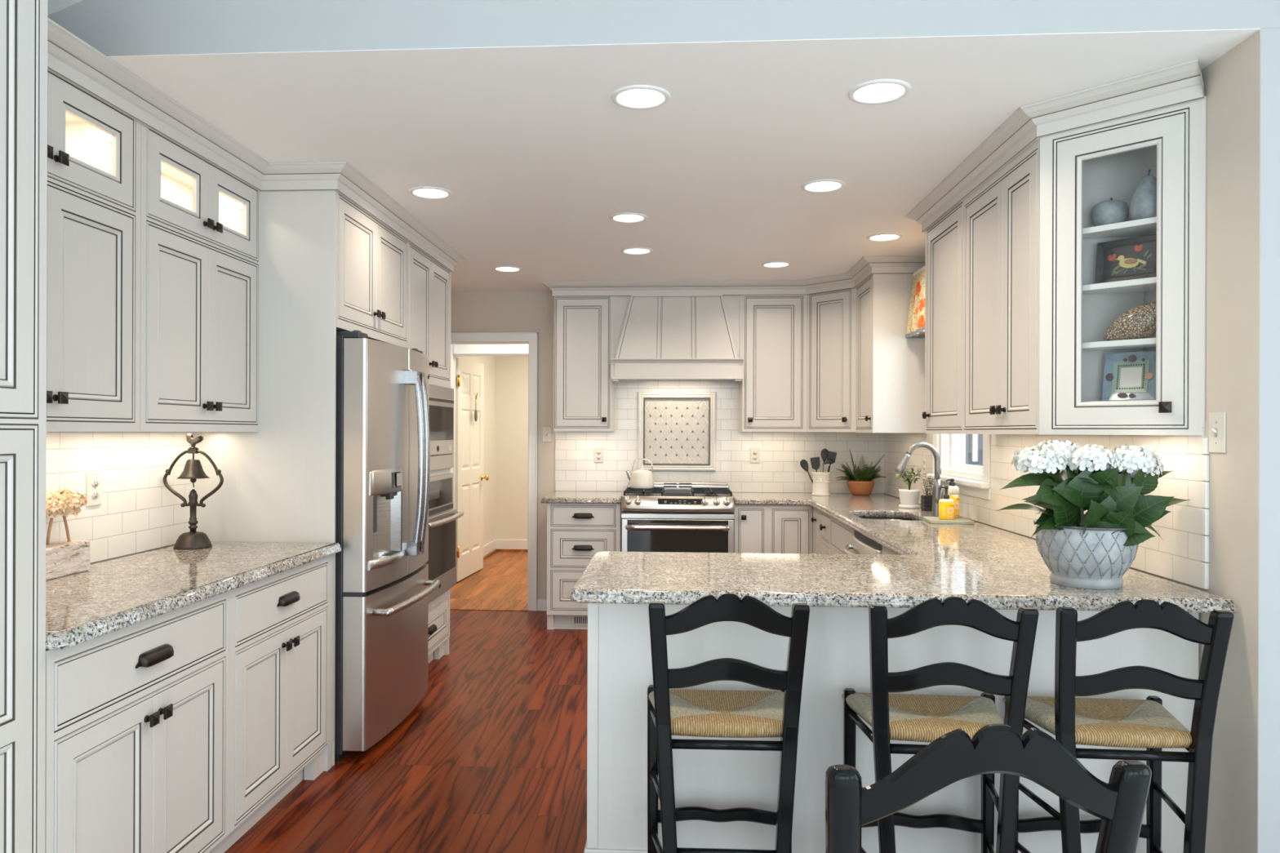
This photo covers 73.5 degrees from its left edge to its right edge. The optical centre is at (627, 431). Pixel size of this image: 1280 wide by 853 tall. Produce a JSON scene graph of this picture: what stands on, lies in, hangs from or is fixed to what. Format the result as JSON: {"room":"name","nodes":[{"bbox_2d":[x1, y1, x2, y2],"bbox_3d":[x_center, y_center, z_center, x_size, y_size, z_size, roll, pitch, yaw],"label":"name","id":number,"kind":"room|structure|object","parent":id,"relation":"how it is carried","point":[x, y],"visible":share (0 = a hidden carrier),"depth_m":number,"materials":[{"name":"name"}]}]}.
{"room":"kitchen","nodes":[
{"label":"kitchen","id":0,"kind":"room"},
{"bbox_2d":[45,431,192,564],"bbox_3d":[-1.831,-0.160,3.867,0.129,3.040,5.500,0,0,3],"label":"wall","id":1,"kind":"structure","parent":0,"point":[137,513],"depth_m":3.08,"materials":[{"name":"white tile"}]},
{"bbox_2d":[46,70,141,431],"bbox_3d":[-1.698,-0.498,2.340,0.308,0.992,0.808,0,0,3],"label":"upper cabinet","id":2,"kind":"object","parent":1,"relation":"attached to","point":[93,251],"visible":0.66,"depth_m":2.53,"materials":[{"name":"paint"}]},
{"bbox_2d":[86,471,101,506],"bbox_3d":[-1.819,0.194,2.928,0.009,0.116,0.072,0,0,3],"label":"outlet","id":3,"kind":"object","parent":1,"relation":"attached to","point":[93,479],"visible":1,"depth_m":2.92,"materials":[{"name":"beige plastic"}]},
{"bbox_2d":[91,479,98,498],"bbox_3d":[-1.817,0.194,2.927,0.002,0.068,0.033,0,0,3],"label":"receptacle","id":4,"kind":"object","parent":3,"relation":"attached to","point":[95,482],"depth_m":2.92,"materials":[{"name":"beige plastic"}]},
{"bbox_2d":[140,124,259,431],"bbox_3d":[-1.651,-0.497,3.132,0.308,0.992,0.774,0,0,3],"label":"upper cabinet","id":5,"kind":"object","parent":1,"relation":"attached to","point":[200,223],"visible":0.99,"depth_m":3.08,"materials":[{"name":"paint"}]},
{"bbox_2d":[47,17,466,272],"bbox_3d":[-1.446,-1.030,3.639,0.680,0.095,3.440,0,0,3],"label":"trim","id":6,"kind":"structure","parent":1,"relation":"attached to","point":[71,59],"depth_m":3.11,"materials":[{"name":"paint"}]},
{"bbox_2d":[224,609,587,852],"bbox_3d":[0.899,1.399,4.188,5.700,0.060,4.470,0,0,3],"label":"floor","id":7,"kind":"structure","parent":0,"point":[491,757],"depth_m":3.47,"materials":[{"name":"red wood"}]},
{"bbox_2d":[44,591,230,852],"bbox_3d":[-1.550,0.924,2.312,0.634,0.875,0.780,0,0,3],"label":"base cabinet","id":8,"kind":"object","parent":7,"relation":"on","point":[137,746],"visible":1,"depth_m":2.25,"materials":[{"name":"paint"}]},
{"bbox_2d":[192,191,336,766],"bbox_3d":[-1.492,0.185,3.518,0.600,2.352,0.015,0,0,3],"label":"panel","id":9,"kind":"object","parent":7,"relation":"on","point":[278,485],"visible":0.51,"depth_m":3.50,"materials":[{"name":"paint"}]},
{"bbox_2d":[209,554,333,852],"bbox_3d":[-1.502,0.924,3.106,0.634,0.875,0.808,0,0,3],"label":"base cabinet","id":10,"kind":"object","parent":7,"relation":"on","point":[282,624],"visible":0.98,"depth_m":3.01,"materials":[{"name":"paint"}]},
{"bbox_2d":[45,541,341,650],"bbox_3d":[-1.521,0.466,2.715,0.627,0.038,1.586,0,0,3],"label":"countertop","id":11,"kind":"structure","parent":10,"relation":"on","point":[113,595],"depth_m":2.57,"materials":[{"name":"stone"}]},
{"bbox_2d":[45,488,89,580],"bbox_3d":[-1.784,0.313,2.628,0.129,0.267,0.292,0,0,3],"label":"planter","id":12,"kind":"object","parent":11,"relation":"on","point":[63,557],"visible":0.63,"depth_m":2.67,"materials":[{"name":"white wood"}]},
{"bbox_2d":[163,433,223,550],"bbox_3d":[-1.677,0.226,3.312,0.206,0.441,0.134,0,0,35],"label":"bell","id":13,"kind":"object","parent":11,"relation":"on","point":[193,470],"visible":1,"depth_m":3.30,"materials":[{"name":"metal"}]},
{"bbox_2d":[334,329,440,760],"bbox_3d":[-1.325,0.469,3.984,0.799,1.785,0.899,0,0,3],"label":"refrigerator","id":14,"kind":"object","parent":7,"relation":"on","point":[383,589],"visible":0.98,"depth_m":3.65,"materials":[{"name":"grey metal"}]},
{"bbox_2d":[336,191,408,348],"bbox_3d":[-1.444,-0.711,3.989,0.634,0.560,0.930,0,0,3],"label":"upper cabinet","id":15,"kind":"object","parent":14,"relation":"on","point":[372,259],"visible":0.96,"depth_m":3.90,"materials":[{"name":"paint"}]},
{"bbox_2d":[408,242,451,663],"bbox_3d":[-1.394,0.186,4.868,0.634,2.352,0.829,0,0,3],"label":"tall cabinet","id":16,"kind":"object","parent":7,"relation":"on","point":[429,283],"visible":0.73,"depth_m":4.90,"materials":[{"name":"paint"}]},
{"bbox_2d":[428,384,453,471],"bbox_3d":[-1.103,-0.024,4.860,0.058,0.483,0.800,0,0,3],"label":"microwave","id":17,"kind":"object","parent":16,"relation":"in","point":[441,399],"visible":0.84,"depth_m":4.95,"materials":[{"name":"metal"}]},
{"bbox_2d":[425,472,463,603],"bbox_3d":[-1.063,0.597,4.857,0.142,0.692,0.790,0,0,3],"label":"oven","id":18,"kind":"object","parent":16,"relation":"in","point":[442,517],"visible":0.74,"depth_m":4.93,"materials":[{"name":"metal"}]},
{"bbox_2d":[546,502,622,629],"bbox_3d":[-0.284,0.928,6.176,0.508,0.875,0.625,0,0,3],"label":"base cabinet","id":19,"kind":"object","parent":7,"relation":"on","point":[575,532],"visible":0.65,"depth_m":5.90,"materials":[{"name":"paint"}]},
{"bbox_2d":[540,491,623,503],"bbox_3d":[-0.299,0.470,6.191,0.553,0.038,0.654,0,0,3],"label":"countertop","id":20,"kind":"structure","parent":19,"relation":"on","point":[557,497],"depth_m":5.89,"materials":[{"name":"stone"}]},
{"bbox_2d":[621,481,734,552],"bbox_3d":[0.356,0.872,6.095,0.765,0.990,0.758,0,0,3],"label":"range","id":21,"kind":"object","parent":7,"relation":"on","point":[668,516],"visible":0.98,"depth_m":5.79,"materials":[{"name":"grey metal"}]},
{"bbox_2d":[625,458,653,488],"bbox_3d":[0.104,0.301,6.205,0.179,0.217,0.179,0,0,-42],"label":"kettle","id":22,"kind":"object","parent":21,"relation":"on","point":[641,478],"visible":1,"depth_m":6.14,"materials":[{"name":"white metal"}]},
{"bbox_2d":[621,518,733,552],"bbox_3d":[0.339,0.964,5.805,0.759,0.746,0.030,0,0,3],"label":"oven","id":23,"kind":"object","parent":21,"relation":"in","point":[681,541],"depth_m":5.79,"materials":[{"name":"black glass"}]},
{"bbox_2d":[625,491,729,496],"bbox_3d":[0.361,0.453,6.152,0.765,0.019,0.645,0,0,3],"label":"cooktop","id":24,"kind":"object","parent":21,"relation":"in","point":[665,493],"depth_m":5.94,"materials":[{"name":"metal"}]},
{"bbox_2d":[646,593,809,852],"bbox_3d":[0.264,0.888,2.357,0.432,0.958,0.390,0,0,3],"label":"bar stool","id":25,"kind":"object","parent":7,"relation":"on","point":[685,713],"visible":1,"depth_m":2.23,"materials":[{"name":"black paint"}]},
{"bbox_2d":[733,504,813,553],"bbox_3d":[1.320,0.933,6.075,1.155,0.875,0.634,0,0,3],"label":"base cabinet","id":26,"kind":"object","parent":7,"relation":"on","point":[757,529],"visible":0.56,"depth_m":5.81,"materials":[{"name":"paint"}]},
{"bbox_2d":[810,506,830,554],"bbox_3d":[1.515,0.934,5.448,0.634,0.875,0.658,0,0,3],"label":"base cabinet","id":27,"kind":"object","parent":7,"relation":"on","point":[821,521],"visible":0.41,"depth_m":5.44,"materials":[{"name":"paint"}]},
{"bbox_2d":[830,516,854,554],"bbox_3d":[1.474,0.934,4.767,0.634,0.875,0.703,0,0,3],"label":"base cabinet","id":28,"kind":"object","parent":7,"relation":"on","point":[841,535],"visible":0.14,"depth_m":4.83,"materials":[{"name":"paint"}]},
{"bbox_2d":[843,530,882,554],"bbox_3d":[1.389,0.938,4.105,0.684,0.866,0.603,0,0,3],"label":"dishwasher","id":29,"kind":"object","parent":7,"relation":"on","point":[861,544],"visible":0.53,"depth_m":4.11,"materials":[{"name":"metal"}]},
{"bbox_2d":[583,603,1199,852],"bbox_3d":[0.791,0.931,2.870,1.817,0.875,0.614,0,0,3],"label":"base cabinet","id":30,"kind":"object","parent":7,"relation":"on","point":[620,675],"visible":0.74,"depth_m":2.59,"materials":[{"name":"paint"}]},
{"bbox_2d":[570,492,1237,613],"bbox_3d":[0.865,0.474,4.418,1.849,0.038,4.053,0,0,3],"label":"countertop","id":31,"kind":"structure","parent":30,"relation":"on","point":[997,568],"depth_m":2.73,"materials":[{"name":"stone"}]},
{"bbox_2d":[811,471,831,495],"bbox_3d":[1.398,0.373,6.189,0.140,0.168,0.140,0,0,3],"label":"utensil crock","id":32,"kind":"object","parent":31,"relation":"on","point":[820,485],"visible":0.99,"depth_m":6.14,"materials":[{"name":"beige ceramic"}]},
{"bbox_2d":[835,450,886,495],"bbox_3d":[1.695,0.291,6.200,0.339,0.333,0.268,0,0,26],"label":"potted fern","id":33,"kind":"object","parent":31,"relation":"on","point":[863,486],"visible":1,"depth_m":6.16,"materials":[{"name":"plant"}]},
{"bbox_2d":[846,480,874,495],"bbox_3d":[1.690,0.405,6.210,0.194,0.106,0.194,0,0,3],"label":"pot","id":34,"kind":"object","parent":33,"relation":"attached to","point":[856,487],"depth_m":6.14,"materials":[{"name":"ceramic"}]},
{"bbox_2d":[896,465,923,508],"bbox_3d":[1.700,0.330,5.182,0.159,0.255,0.128,0,0,3],"label":"potted herb","id":35,"kind":"object","parent":31,"relation":"on","point":[909,498],"visible":0.91,"depth_m":5.15,"materials":[{"name":"white ceramic"}]},
{"bbox_2d":[898,488,920,505],"bbox_3d":[1.705,0.396,5.182,0.128,0.096,0.128,0,0,3],"label":"pot","id":36,"kind":"object","parent":35,"relation":"attached to","point":[907,496],"depth_m":5.13,"materials":[{"name":"white ceramic"}]},
{"bbox_2d":[894,441,943,516],"bbox_3d":[1.577,0.255,4.642,0.272,0.404,0.094,0,0,0],"label":"faucet","id":37,"kind":"object","parent":31,"relation":"on","point":[937,493],"visible":0.91,"depth_m":4.64,"materials":[{"name":"silver metal"}]},
{"bbox_2d":[920,475,933,511],"bbox_3d":[1.766,0.355,5.011,0.111,0.205,0.109,0,0,-20],"label":"potted succulent","id":38,"kind":"object","parent":31,"relation":"on","point":[926,500],"visible":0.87,"depth_m":4.98,"materials":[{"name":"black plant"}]},
{"bbox_2d":[923,516,973,524],"bbox_3d":[1.628,0.449,4.355,0.208,0.016,0.210,0,0,9],"label":"soap tray","id":39,"kind":"object","parent":31,"relation":"on","point":[932,520],"visible":0.94,"depth_m":4.27,"materials":[{"name":"beige ceramic"}]},
{"bbox_2d":[938,485,954,519],"bbox_3d":[1.609,0.356,4.325,0.074,0.169,0.053,0,0,3],"label":"soap bottle","id":40,"kind":"object","parent":39,"relation":"on","point":[946,505],"visible":1,"depth_m":4.30,"materials":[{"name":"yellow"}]},
{"bbox_2d":[946,478,959,518],"bbox_3d":[1.670,0.340,4.412,0.071,0.202,0.049,0,0,-8],"label":"soap bottle","id":41,"kind":"object","parent":39,"relation":"on","point":[953,491],"visible":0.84,"depth_m":4.39,"materials":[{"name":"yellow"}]},
{"bbox_2d":[995,439,1190,589],"bbox_3d":[1.384,0.239,2.548,0.419,0.435,0.406,0,0,44],"label":"hydrangea","id":42,"kind":"object","parent":31,"relation":"on","point":[1093,549],"visible":1,"depth_m":2.50,"materials":[{"name":"plant"}]},
{"bbox_2d":[1035,524,1136,589],"bbox_3d":[1.378,0.368,2.577,0.272,0.178,0.272,0,0,3],"label":"pot","id":43,"kind":"object","parent":42,"relation":"attached to","point":[1087,557],"depth_m":2.48,"materials":[{"name":"ceramic"}]},
{"bbox_2d":[841,596,1039,852],"bbox_3d":[0.832,0.890,2.323,0.432,0.958,0.390,0,0,5],"label":"bar stool","id":44,"kind":"object","parent":7,"relation":"on","point":[895,717],"visible":0.91,"depth_m":2.19,"materials":[{"name":"black paint"}]},
{"bbox_2d":[1002,599,1234,852],"bbox_3d":[1.296,0.891,2.295,0.432,0.958,0.390,0,0,5],"label":"bar stool","id":45,"kind":"object","parent":7,"relation":"on","point":[1146,723],"visible":0.94,"depth_m":2.17,"materials":[{"name":"black paint"}]},
{"bbox_2d":[455,356,495,555],"bbox_3d":[-1.624,0.141,8.813,0.100,2.440,2.200,0,0,3],"label":"wall","id":46,"kind":"structure","parent":0,"point":[489,362],"depth_m":9.50,"materials":[{"name":"beige paint"}]},
{"bbox_2d":[449,551,546,611],"bbox_3d":[-1.008,1.393,8.290,3.800,0.060,3.370,0,0,3],"label":"floor","id":47,"kind":"structure","parent":0,"point":[502,581],"depth_m":7.59,"materials":[{"name":"brown wood"}]},
{"bbox_2d":[494,355,528,539],"bbox_3d":[-0.363,0.145,9.790,2.300,2.440,0.100,0,0,3],"label":"wall","id":48,"kind":"structure","parent":0,"point":[511,424],"depth_m":9.80,"materials":[{"name":"beige paint"}]},
{"bbox_2d":[495,539,528,549],"bbox_3d":[-0.370,1.290,9.732,2.300,0.110,0.015,0,0,3],"label":"baseboard","id":49,"kind":"structure","parent":48,"relation":"attached to","point":[500,544],"depth_m":9.78,"materials":[{"name":"white wood"}]},
{"bbox_2d":[47,0,1276,291],"bbox_3d":[0.752,-1.677,1.618,5.505,1.211,9.920,0,0,3],"label":"ceiling","id":50,"kind":"structure","parent":0,"point":[532,148],"depth_m":3.05,"materials":[{"name":"paint"}]},
{"bbox_2d":[408,186,452,199],"bbox_3d":[-0.885,-1.073,3.854,0.192,0.006,0.192,0,0,3],"label":"recessed light","id":51,"kind":"object","parent":50,"relation":"in","point":[424,192],"visible":1,"depth_m":3.84,"materials":[{"name":"white"}]},
{"bbox_2d":[413,188,447,197],"bbox_3d":[-0.885,-1.074,3.854,0.150,0.002,0.150,0,0,3],"label":"diffuser","id":52,"kind":"object","parent":51,"relation":"attached to","point":[420,193],"depth_m":3.85,"materials":[{"name":"white plastic"}]},
{"bbox_2d":[493,266,522,271],"bbox_3d":[-0.790,-1.073,5.653,0.192,0.006,0.192,0,0,3],"label":"recessed light","id":53,"kind":"object","parent":50,"relation":"in","point":[501,268],"visible":1,"depth_m":5.65,"materials":[{"name":"white plastic"}]},
{"bbox_2d":[609,212,647,222],"bbox_3d":[0.006,-1.071,4.292,0.192,0.006,0.192,0,0,3],"label":"recessed light","id":54,"kind":"object","parent":50,"relation":"in","point":[626,217],"visible":1,"depth_m":4.28,"materials":[{"name":"white plastic"}]},
{"bbox_2d":[613,214,643,221],"bbox_3d":[0.006,-1.071,4.292,0.150,0.002,0.150,0,0,3],"label":"diffuser","id":55,"kind":"object","parent":54,"relation":"attached to","point":[616,217],"depth_m":4.29,"materials":[{"name":"white plastic"}]},
{"bbox_2d":[620,247,653,254],"bbox_3d":[0.057,-1.070,5.075,0.192,0.006,0.192,0,0,3],"label":"recessed light","id":56,"kind":"object","parent":50,"relation":"in","point":[632,251],"visible":1,"depth_m":5.07,"materials":[{"name":"white"}]},
{"bbox_2d":[610,84,670,109],"bbox_3d":[0.043,-1.070,2.748,0.192,0.006,0.192,0,0,3],"label":"recessed light","id":57,"kind":"object","parent":50,"relation":"in","point":[634,96],"visible":1,"depth_m":2.74,"materials":[{"name":"white"}]},
{"bbox_2d":[617,88,663,106],"bbox_3d":[0.043,-1.071,2.748,0.150,0.002,0.150,0,0,3],"label":"diffuser","id":58,"kind":"object","parent":57,"relation":"attached to","point":[625,97],"depth_m":2.75,"materials":[{"name":"white plastic"}]},
{"bbox_2d":[760,261,791,267],"bbox_3d":[0.950,-1.067,5.476,0.192,0.006,0.192,0,0,3],"label":"recessed light","id":59,"kind":"object","parent":50,"relation":"in","point":[774,264],"visible":1,"depth_m":5.47,"materials":[{"name":"white"}]},
{"bbox_2d":[800,178,845,192],"bbox_3d":[0.851,-1.068,3.727,0.192,0.006,0.192,0,0,3],"label":"recessed light","id":60,"kind":"object","parent":50,"relation":"in","point":[824,185],"visible":1,"depth_m":3.72,"materials":[{"name":"white"}]},
{"bbox_2d":[805,182,840,191],"bbox_3d":[0.851,-1.069,3.727,0.150,0.002,0.150,0,0,3],"label":"diffuser","id":61,"kind":"object","parent":60,"relation":"attached to","point":[810,186],"depth_m":3.73,"materials":[{"name":"white plastic"}]},
{"bbox_2d":[847,79,911,104],"bbox_3d":[0.792,-1.068,2.697,0.192,0.006,0.192,0,0,3],"label":"recessed light","id":62,"kind":"object","parent":50,"relation":"in","point":[880,91],"visible":1,"depth_m":2.69,"materials":[{"name":"white"}]},
{"bbox_2d":[854,83,903,101],"bbox_3d":[0.792,-1.069,2.697,0.150,0.002,0.150,0,0,3],"label":"diffuser","id":63,"kind":"object","parent":62,"relation":"attached to","point":[863,91],"depth_m":2.70,"materials":[{"name":"white"}]},
{"bbox_2d":[866,232,902,241],"bbox_3d":[1.408,-1.066,4.698,0.192,0.006,0.192,0,0,3],"label":"recessed light","id":64,"kind":"object","parent":50,"relation":"in","point":[884,237],"visible":1,"depth_m":4.69,"materials":[{"name":"white plastic"}]},
{"bbox_2d":[870,234,898,239],"bbox_3d":[1.408,-1.067,4.698,0.150,0.002,0.150,0,0,3],"label":"diffuser","id":65,"kind":"object","parent":64,"relation":"attached to","point":[873,237],"depth_m":4.69,"materials":[{"name":"white"}]},
{"bbox_2d":[47,0,1279,852],"bbox_3d":[0.793,-0.381,2.386,5.305,3.500,0.121,0,0,3],"label":"wall","id":66,"kind":"structure","parent":0,"point":[114,28],"depth_m":2.35,"materials":[{"name":"white paint"}]},
{"bbox_2d":[450,291,884,599],"bbox_3d":[0.219,0.147,6.554,3.660,2.440,0.129,0,0,3],"label":"wall","id":67,"kind":"structure","parent":0,"point":[566,463],"depth_m":6.50,"materials":[{"name":"beige paint"}]},
{"bbox_2d":[449,607,529,611],"bbox_3d":[-1.156,1.390,6.581,0.810,0.064,0.060,0,0,3],"label":"trim","id":68,"kind":"structure","parent":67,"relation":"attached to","point":[451,608],"depth_m":6.57,"materials":[{"name":"brown wood"}]},
{"bbox_2d":[450,332,537,611],"bbox_3d":[-1.109,0.301,6.625,0.853,2.122,0.146,0,0,3],"label":"trim","id":69,"kind":"structure","parent":67,"relation":"attached to","point":[531,339],"depth_m":6.54,"materials":[{"name":"white wood"}]},
{"bbox_2d":[542,426,551,442],"bbox_3d":[-0.615,0.019,6.539,0.072,0.116,0.019,0,0,3],"label":"light switch","id":70,"kind":"object","parent":67,"relation":"attached to","point":[546,431],"visible":1,"depth_m":6.54,"materials":[{"name":"beige plastic"}]},
{"bbox_2d":[553,296,614,431],"bbox_3d":[-0.314,-0.496,6.344,0.418,0.982,0.364,0,0,3],"label":"upper cabinet","id":71,"kind":"object","parent":67,"relation":"attached to","point":[584,397],"visible":0.99,"depth_m":6.20,"materials":[{"name":"paint"}]},
{"bbox_2d":[594,447,603,462],"bbox_3d":[-0.218,0.175,6.511,0.072,0.116,0.009,0,0,3],"label":"outlet","id":72,"kind":"object","parent":67,"relation":"attached to","point":[598,451],"visible":1,"depth_m":6.51,"materials":[{"name":"beige plastic"}]},
{"bbox_2d":[610,293,743,381],"bbox_3d":[0.361,-0.673,6.263,0.938,0.624,0.424,0,0,3],"label":"range hood","id":73,"kind":"object","parent":67,"relation":"attached to","point":[687,336],"visible":1,"depth_m":6.11,"materials":[{"name":"paint"}]},
{"bbox_2d":[637,391,716,471],"bbox_3d":[0.372,-0.004,6.469,0.594,0.600,0.022,0,0,3],"label":"tile mural","id":74,"kind":"object","parent":67,"relation":"attached to","point":[677,430],"visible":0.99,"depth_m":6.47,"materials":[{"name":"beige tile"}]},
{"bbox_2d":[555,379,884,493],"bbox_3d":[0.686,-0.038,6.466,2.477,0.986,0.009,0,0,3],"label":"tile backsplash","id":75,"kind":"structure","parent":67,"relation":"attached to","point":[779,470],"depth_m":6.46,"materials":[{"name":"white tile"}]},
{"bbox_2d":[542,255,925,297],"bbox_3d":[0.678,-1.023,5.963,2.782,0.095,0.743,0,0,24],"label":"trim","id":76,"kind":"structure","parent":67,"relation":"attached to","point":[867,266],"depth_m":6.09,"materials":[{"name":"paint"}]},
{"bbox_2d":[750,447,759,462],"bbox_3d":[0.958,0.176,6.441,0.072,0.116,0.009,0,0,3],"label":"outlet","id":77,"kind":"object","parent":67,"relation":"attached to","point":[754,451],"visible":1,"depth_m":6.44,"materials":[{"name":"beige plastic"}]},
{"bbox_2d":[738,295,806,431],"bbox_3d":[1.058,-0.491,6.261,0.452,0.982,0.364,0,0,3],"label":"upper cabinet","id":78,"kind":"object","parent":67,"relation":"attached to","point":[773,384],"visible":0.99,"depth_m":6.12,"materials":[{"name":"paint"}]},
{"bbox_2d":[806,288,856,431],"bbox_3d":[1.584,-0.490,6.098,0.617,0.982,0.609,0,0,3],"label":"upper cabinet","id":79,"kind":"object","parent":67,"relation":"attached to","point":[831,316],"visible":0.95,"depth_m":5.95,"materials":[{"name":"paint"}]},
{"bbox_2d":[884,29,1260,852],"bbox_3d":[1.862,0.152,4.331,0.152,2.440,4.130,0,0,3],"label":"wall","id":80,"kind":"structure","parent":0,"point":[1210,544],"depth_m":2.42,"materials":[{"name":"beige paint"}]},
{"bbox_2d":[855,273,924,432],"bbox_3d":[1.677,-0.487,5.529,0.362,0.986,0.514,0,0,3],"label":"upper cabinet","id":81,"kind":"object","parent":80,"relation":"attached to","point":[890,366],"visible":0.98,"depth_m":5.28,"materials":[{"name":"paint"}]},
{"bbox_2d":[905,266,924,337],"bbox_3d":[1.742,-0.768,4.708,0.171,0.390,1.089,0,0,3],"label":"window valance","id":82,"kind":"object","parent":80,"relation":"attached to","point":[916,318],"visible":0.29,"depth_m":5.07,"materials":[{"name":"fabric"}]},
{"bbox_2d":[926,433,991,500],"bbox_3d":[1.862,-0.251,4.669,0.195,1.173,0.935,0,0,3],"label":"window","id":83,"kind":"structure","parent":80,"relation":"in","point":[953,446],"depth_m":4.66,"materials":[{"name":"clear glass"}]},
{"bbox_2d":[922,138,1039,434],"bbox_3d":[1.554,-0.486,3.496,0.362,0.990,1.324,0,0,3],"label":"upper cabinet","id":84,"kind":"object","parent":80,"relation":"attached to","point":[982,263],"visible":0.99,"depth_m":3.34,"materials":[{"name":"paint"}]},
{"bbox_2d":[884,422,1205,588],"bbox_3d":[1.800,0.215,4.445,0.009,0.486,3.891,0,0,3],"label":"tile backsplash","id":85,"kind":"structure","parent":80,"relation":"attached to","point":[1178,557],"depth_m":2.90,"materials":[{"name":"white tile"}]},
{"bbox_2d":[905,58,1204,232],"bbox_3d":[1.533,-1.020,3.347,0.418,0.095,1.774,0,0,3],"label":"trim","id":86,"kind":"structure","parent":80,"relation":"attached to","point":[1182,83],"depth_m":2.77,"materials":[{"name":"paint"}]},
{"bbox_2d":[1039,96,1206,435],"bbox_3d":[1.600,-0.485,2.740,0.269,0.990,0.468,0,0,-43],"label":"display cabinet","id":87,"kind":"object","parent":80,"relation":"attached to","point":[1081,169],"visible":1,"depth_m":2.73,"materials":[{"name":"paint"}]},
{"bbox_2d":[1090,197,1128,226],"bbox_3d":[1.564,-0.709,2.779,0.110,0.099,0.110,0,0,-43],"label":"apple","id":88,"kind":"object","parent":87,"relation":"on","point":[1108,211],"visible":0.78,"depth_m":2.74,"materials":[{"name":"ceramic"}]},
{"bbox_2d":[1082,400,1155,402],"bbox_3d":[1.613,-0.089,2.755,0.183,0.019,0.396,0,0,-43],"label":"shelf","id":89,"kind":"object","parent":87,"relation":"attached to","point":[1083,401],"depth_m":2.72,"materials":[{"name":"white wood"}]},
{"bbox_2d":[1082,337,1155,350],"bbox_3d":[1.614,-0.279,2.755,0.183,0.019,0.396,0,0,-43],"label":"shelf","id":90,"kind":"object","parent":87,"relation":"attached to","point":[1147,344],"depth_m":2.73,"materials":[{"name":"white wood"}]},
{"bbox_2d":[1082,276,1156,293],"bbox_3d":[1.615,-0.465,2.755,0.183,0.019,0.396,0,0,-43],"label":"shelf","id":91,"kind":"object","parent":87,"relation":"attached to","point":[1148,285],"depth_m":2.73,"materials":[{"name":"white wood"}]},
{"bbox_2d":[1082,216,1156,237],"bbox_3d":[1.615,-0.649,2.755,0.183,0.019,0.396,0,0,-43],"label":"shelf","id":92,"kind":"object","parent":87,"relation":"attached to","point":[1147,226],"depth_m":2.73,"materials":[{"name":"white wood"}]},
{"bbox_2d":[1095,233,1156,284],"bbox_3d":[1.595,-0.545,2.726,0.034,0.143,0.196,0,0,-37],"label":"picture","id":93,"kind":"object","parent":87,"relation":"on","point":[1131,258],"visible":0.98,"depth_m":2.73,"materials":[{"name":"black wood"}]},
{"bbox_2d":[1101,350,1155,400],"bbox_3d":[1.607,-0.176,2.738,0.045,0.159,0.158,0,0,-40],"label":"square plate","id":94,"kind":"object","parent":87,"relation":"on","point":[1131,375],"visible":0.98,"depth_m":2.74,"materials":[{"name":"blue ceramic"}]},
{"bbox_2d":[1103,301,1156,341],"bbox_3d":[1.621,-0.369,2.695,0.080,0.152,0.222,0,0,-43],"label":"hen","id":95,"kind":"object","parent":87,"relation":"on","point":[1139,322],"visible":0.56,"depth_m":2.68,"materials":[{"name":"ceramic"}]},
{"bbox_2d":[1128,169,1156,220],"bbox_3d":[1.624,-0.739,2.674,0.102,0.159,0.102,0,0,-43],"label":"pear","id":96,"kind":"object","parent":87,"relation":"on","point":[1143,205],"visible":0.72,"depth_m":2.65,"materials":[{"name":"ceramic"}]},
{"bbox_2d":[1208,412,1226,453],"bbox_3d":[1.675,0.002,2.445,0.019,0.116,0.072,0,0,3],"label":"light switch","id":97,"kind":"object","parent":80,"relation":"attached to","point":[1217,420],"visible":1,"depth_m":2.44,"materials":[{"name":"beige plastic"}]},
{"bbox_3d":[0.602,1.398,-0.738,5.700,0.060,5.400,0,0,3],"label":"floor","id":98,"kind":"structure","parent":0,"visible":0},
{"bbox_2d":[0,0,48,852],"bbox_3d":[-1.596,0.131,1.468,0.628,2.460,0.900,0,0,3],"label":"tall cabinet","id":99,"kind":"object","parent":98,"relation":"on","point":[23,23],"visible":1,"depth_m":1.83,"materials":[{"name":"paint"}]},
{"bbox_2d":[825,723,1151,852],"bbox_3d":[0.522,0.896,1.502,0.482,0.945,0.544,0,0,-3],"label":"dining chair","id":100,"kind":"object","parent":98,"relation":"on","point":[1036,756],"visible":1,"depth_m":1.25,"materials":[{"name":"black paint"}]},
{"bbox_3d":[-1.044,0.143,7.626,3.400,2.440,0.100,0,0,3],"label":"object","id":101,"kind":"structure","parent":0,"visible":0},
{"bbox_2d":[455,357,488,582],"bbox_3d":[-1.498,0.339,8.102,0.182,2.020,0.845,0,0,7],"label":"door","id":102,"kind":"structure","parent":101,"relation":"in","point":[469,375],"depth_m":8.08,"materials":[{"name":"beige paint"}]},
{"bbox_2d":[450,344,528,508],"bbox_3d":[-1.115,0.278,7.616,1.100,2.170,0.130,0,0,3],"label":"trim","id":103,"kind":"structure","parent":101,"relation":"attached to","point":[456,350],"depth_m":7.57,"materials":[{"name":"white wood"}]},
{"label":"outside","id":104,"kind":"structure","parent":0,"visible":0},
{"bbox_2d":[964,434,982,466],"bbox_3d":[3.554,0.328,8.875,0.032,3.100,8.145,0,0,3],"label":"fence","id":105,"kind":"object","parent":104,"point":[968,456],"visible":0.02,"depth_m":8.80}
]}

